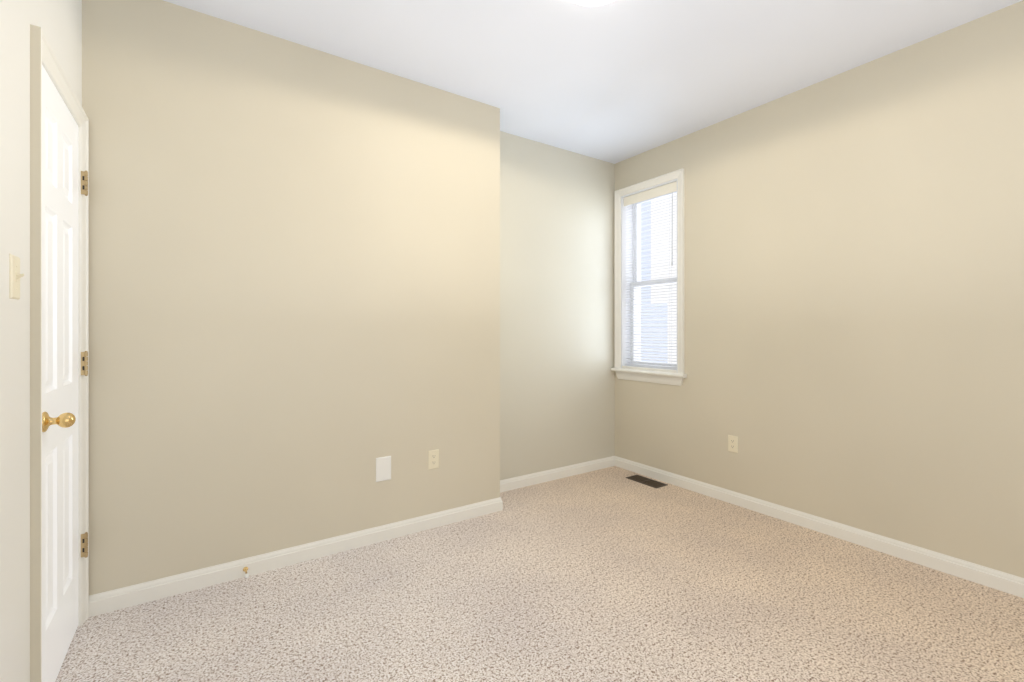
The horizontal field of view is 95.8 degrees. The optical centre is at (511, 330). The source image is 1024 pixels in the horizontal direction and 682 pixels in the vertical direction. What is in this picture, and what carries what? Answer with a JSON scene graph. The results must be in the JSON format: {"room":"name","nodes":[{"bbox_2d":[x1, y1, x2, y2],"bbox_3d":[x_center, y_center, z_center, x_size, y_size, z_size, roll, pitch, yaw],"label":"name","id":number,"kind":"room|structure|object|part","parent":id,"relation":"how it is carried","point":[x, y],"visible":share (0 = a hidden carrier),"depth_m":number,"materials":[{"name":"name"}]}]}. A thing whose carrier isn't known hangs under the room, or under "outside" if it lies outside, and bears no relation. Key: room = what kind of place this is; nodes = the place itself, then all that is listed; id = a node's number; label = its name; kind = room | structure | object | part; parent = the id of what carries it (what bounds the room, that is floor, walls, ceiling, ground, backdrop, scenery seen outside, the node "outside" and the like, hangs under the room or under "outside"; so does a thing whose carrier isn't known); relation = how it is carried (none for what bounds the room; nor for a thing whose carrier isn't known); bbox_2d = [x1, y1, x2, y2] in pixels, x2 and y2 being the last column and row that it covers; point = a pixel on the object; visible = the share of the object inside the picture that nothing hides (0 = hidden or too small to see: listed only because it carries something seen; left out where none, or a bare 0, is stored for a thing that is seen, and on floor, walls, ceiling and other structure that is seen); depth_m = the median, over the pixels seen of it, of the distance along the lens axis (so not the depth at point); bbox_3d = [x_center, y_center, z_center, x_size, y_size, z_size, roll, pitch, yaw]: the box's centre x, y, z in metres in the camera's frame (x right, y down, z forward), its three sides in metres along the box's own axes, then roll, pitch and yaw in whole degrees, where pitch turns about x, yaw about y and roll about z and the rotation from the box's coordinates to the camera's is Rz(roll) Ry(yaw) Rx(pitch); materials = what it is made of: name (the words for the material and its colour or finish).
{"room":"empty bedroom","nodes":[
{"label":"empty bedroom","id":0,"kind":"room"},
{"bbox_2d":[0,0,81,681],"bbox_3d":[-0.520,-0.147,-0.061,0.120,2.712,4.783,0,0,-34],"label":"wall","id":1,"kind":"structure","parent":0,"point":[59,22],"depth_m":1.25,"materials":[{"name":"beige paint"}]},
{"bbox_2d":[9,254,23,299],"bbox_3d":[-1.316,-0.143,1.235,0.019,0.115,0.070,0,0,-34],"label":"switch plate","id":2,"kind":"object","parent":1,"relation":"attached to","point":[15,275],"visible":1,"depth_m":1.22,"materials":[{"name":"beige plastic"}]},
{"bbox_2d":[30,24,88,681],"bbox_3d":[-1.595,0.157,1.651,0.024,2.103,0.713,0,0,-34],"label":"door frame","id":3,"kind":"structure","parent":1,"relation":"attached to","point":[42,53],"depth_m":1.36,"materials":[{"name":"white paint"}]},
{"bbox_2d":[42,65,87,681],"bbox_3d":[-1.590,0.181,1.659,0.110,2.040,0.610,0,0,-34],"label":"door","id":4,"kind":"structure","parent":1,"relation":"in","point":[59,375],"depth_m":1.64,"materials":[{"name":"white paint"}]},
{"bbox_3d":[-1.452,0.288,1.486,0.075,0.065,0.065,0,0,-34],"label":"knob","id":5,"kind":"part","parent":4,"relation":"part of","materials":[{"name":"gold metal"}]},
{"bbox_3d":[-1.775,-0.609,1.895,0.059,0.105,0.012,0,0,-34],"label":"door hinge","id":6,"kind":"part","parent":4,"relation":"part of","materials":[{"name":"gold metal"}]},
{"bbox_3d":[-1.775,0.134,1.895,0.059,0.105,0.012,0,0,-34],"label":"door hinge","id":7,"kind":"part","parent":4,"relation":"part of","materials":[{"name":"gold metal"}]},
{"bbox_3d":[-1.775,0.882,1.895,0.059,0.105,0.012,0,0,-34],"label":"door hinge","id":8,"kind":"part","parent":4,"relation":"part of","materials":[{"name":"gold metal"}]},
{"bbox_2d":[82,0,499,594],"bbox_3d":[-1.204,-0.147,2.695,2.343,2.712,0.546,0,0,-34],"label":"wall","id":9,"kind":"structure","parent":0,"point":[294,291],"depth_m":2.35,"materials":[{"name":"beige paint"}]},
{"bbox_2d":[89,492,502,616],"bbox_3d":[-0.938,1.166,2.538,2.107,0.086,0.014,0,0,-34],"label":"baseboard","id":10,"kind":"structure","parent":9,"relation":"attached to","point":[125,597],"depth_m":2.35,"materials":[{"name":"white paint"}]},
{"bbox_2d":[243,567,248,577],"bbox_3d":[-1.287,1.171,2.241,0.023,0.023,0.086,0,0,-34],"label":"doorstop","id":11,"kind":"object","parent":10,"relation":"attached to","point":[245,569],"visible":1,"depth_m":2.25,"materials":[{"name":"gold metal"}]},
{"bbox_2d":[376,456,390,481],"bbox_3d":[-0.742,0.797,2.675,0.089,0.138,0.007,0,0,-34],"label":"blank wall plate","id":12,"kind":"object","parent":9,"relation":"attached to","point":[383,468],"visible":1,"depth_m":2.67,"materials":[{"name":"white plastic"}]},
{"bbox_2d":[428,449,438,469],"bbox_3d":[-0.482,0.791,2.851,0.070,0.115,0.007,0,0,-34],"label":"outlet","id":13,"kind":"object","parent":9,"relation":"attached to","point":[433,459],"visible":1,"depth_m":2.85,"materials":[{"name":"beige plastic"}]},
{"bbox_2d":[55,466,1023,681],"bbox_3d":[0.828,1.249,1.184,4.009,0.080,5.330,0,0,-34],"label":"floor","id":14,"kind":"structure","parent":0,"point":[612,574],"depth_m":2.00,"materials":[{"name":"beige carpet"}]},
{"bbox_2d":[626,475,667,487],"bbox_3d":[1.079,1.206,3.721,0.140,0.006,0.310,0,0,-34],"label":"floor vent","id":15,"kind":"object","parent":14,"relation":"in","point":[647,481],"visible":1,"depth_m":3.70,"materials":[{"name":"brown metal"}]},
{"bbox_2d":[500,131,614,479],"bbox_3d":[0.268,-0.147,3.873,1.416,2.712,0.250,0,0,-34],"label":"wall","id":16,"kind":"structure","parent":0,"point":[557,392],"depth_m":3.77,"materials":[{"name":"beige paint"}]},
{"bbox_2d":[500,456,612,491],"bbox_3d":[0.330,1.166,3.756,1.387,0.086,0.014,0,0,-34],"label":"baseboard","id":17,"kind":"structure","parent":16,"relation":"attached to","point":[571,470],"depth_m":3.76,"materials":[{"name":"white paint"}]},
{"bbox_2d":[163,0,1022,163],"bbox_3d":[0.828,-1.564,1.184,4.009,0.120,5.330,0,0,-34],"label":"ceiling","id":18,"kind":"structure","parent":0,"point":[615,81],"depth_m":2.46,"materials":[{"name":"white paint"}]},
{"bbox_2d":[571,0,612,5],"bbox_3d":[0.347,-1.434,1.897,0.340,0.139,0.340,0,0,-34],"label":"lamp","id":19,"kind":"object","parent":18,"relation":"attached to","point":[591,2],"visible":1,"depth_m":1.98,"materials":[{"name":"white glass"}]},
{"bbox_2d":[615,0,1023,577],"bbox_3d":[2.384,-0.147,2.239,0.250,2.712,5.330,0,0,-34],"label":"wall","id":20,"kind":"structure","parent":0,"point":[854,297],"depth_m":2.59,"materials":[{"name":"beige paint"}]},
{"bbox_2d":[614,168,683,385],"bbox_3d":[1.226,-0.412,3.925,0.274,1.678,0.704,0,0,-34],"label":"window","id":21,"kind":"structure","parent":20,"relation":"in","point":[664,178],"depth_m":4.10,"materials":[{"name":"white paint"}]},
{"bbox_3d":[1.235,-0.064,3.931,0.032,0.745,0.564,0,0,-34],"label":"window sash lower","id":22,"kind":"part","parent":21,"relation":"part of","materials":[{"name":"glass"}]},
{"bbox_3d":[1.269,-0.789,3.954,0.032,0.786,0.564,0,0,-34],"label":"window sash upper","id":23,"kind":"part","parent":21,"relation":"part of","materials":[{"name":"glass"}]},
{"bbox_2d":[611,366,686,377],"bbox_3d":[1.155,0.334,3.873,0.159,0.050,0.742,0,0,-34],"label":"window sill","id":24,"kind":"structure","parent":20,"relation":"attached to","point":[652,371],"depth_m":3.81,"materials":[{"name":"white paint"}]},
{"bbox_2d":[728,435,737,452],"bbox_3d":[1.547,0.791,3.244,0.007,0.115,0.070,0,0,-34],"label":"electrical outlet","id":25,"kind":"object","parent":20,"relation":"attached to","point":[732,443],"visible":1,"depth_m":3.24,"materials":[{"name":"beige plastic"}]},
{"bbox_2d":[613,456,1023,597],"bbox_3d":[2.275,1.166,2.165,0.014,0.086,4.829,0,0,-34],"label":"baseboard","id":26,"kind":"structure","parent":20,"relation":"attached to","point":[992,578],"depth_m":2.65,"materials":[{"name":"white paint"}]},
{"label":"outside","id":27,"kind":"structure","parent":0,"visible":0},
{"bbox_2d":[641,194,676,363],"bbox_3d":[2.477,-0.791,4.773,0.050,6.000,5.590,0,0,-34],"label":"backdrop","id":28,"kind":"structure","parent":27,"point":[654,266],"depth_m":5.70,"materials":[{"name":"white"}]},
{"bbox_3d":[1.173,-1.159,3.889,0.044,0.043,0.557,0,0,-34],"label":"blind headrail","id":29,"kind":"object","parent":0,"visible":0},
{"bbox_2d":[624,181,676,205],"bbox_3d":[1.149,-1.143,3.872,0.008,0.077,0.562,0,0,-34],"label":"blind valance","id":30,"kind":"object","parent":29,"relation":"attached to","point":[652,193],"visible":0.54,"depth_m":3.85,"materials":[{"name":"white plastic"}]},
{"bbox_2d":[625,193,676,369],"bbox_3d":[1.173,-0.396,3.889,0.026,1.424,0.558,0,0,-34],"label":"window blind slats","id":31,"kind":"structure","parent":29,"relation":"hanging from","point":[646,366],"depth_m":3.88,"materials":[{"name":"white plastic"}]},
{"bbox_2d":[671,192,672,265],"bbox_3d":[1.274,-0.817,3.681,0.014,0.595,0.012,0,0,-34],"label":"blind wand","id":32,"kind":"object","parent":29,"relation":"hanging from","point":[672,230],"visible":1,"depth_m":3.68,"materials":[{"name":"white plastic"}]}
]}

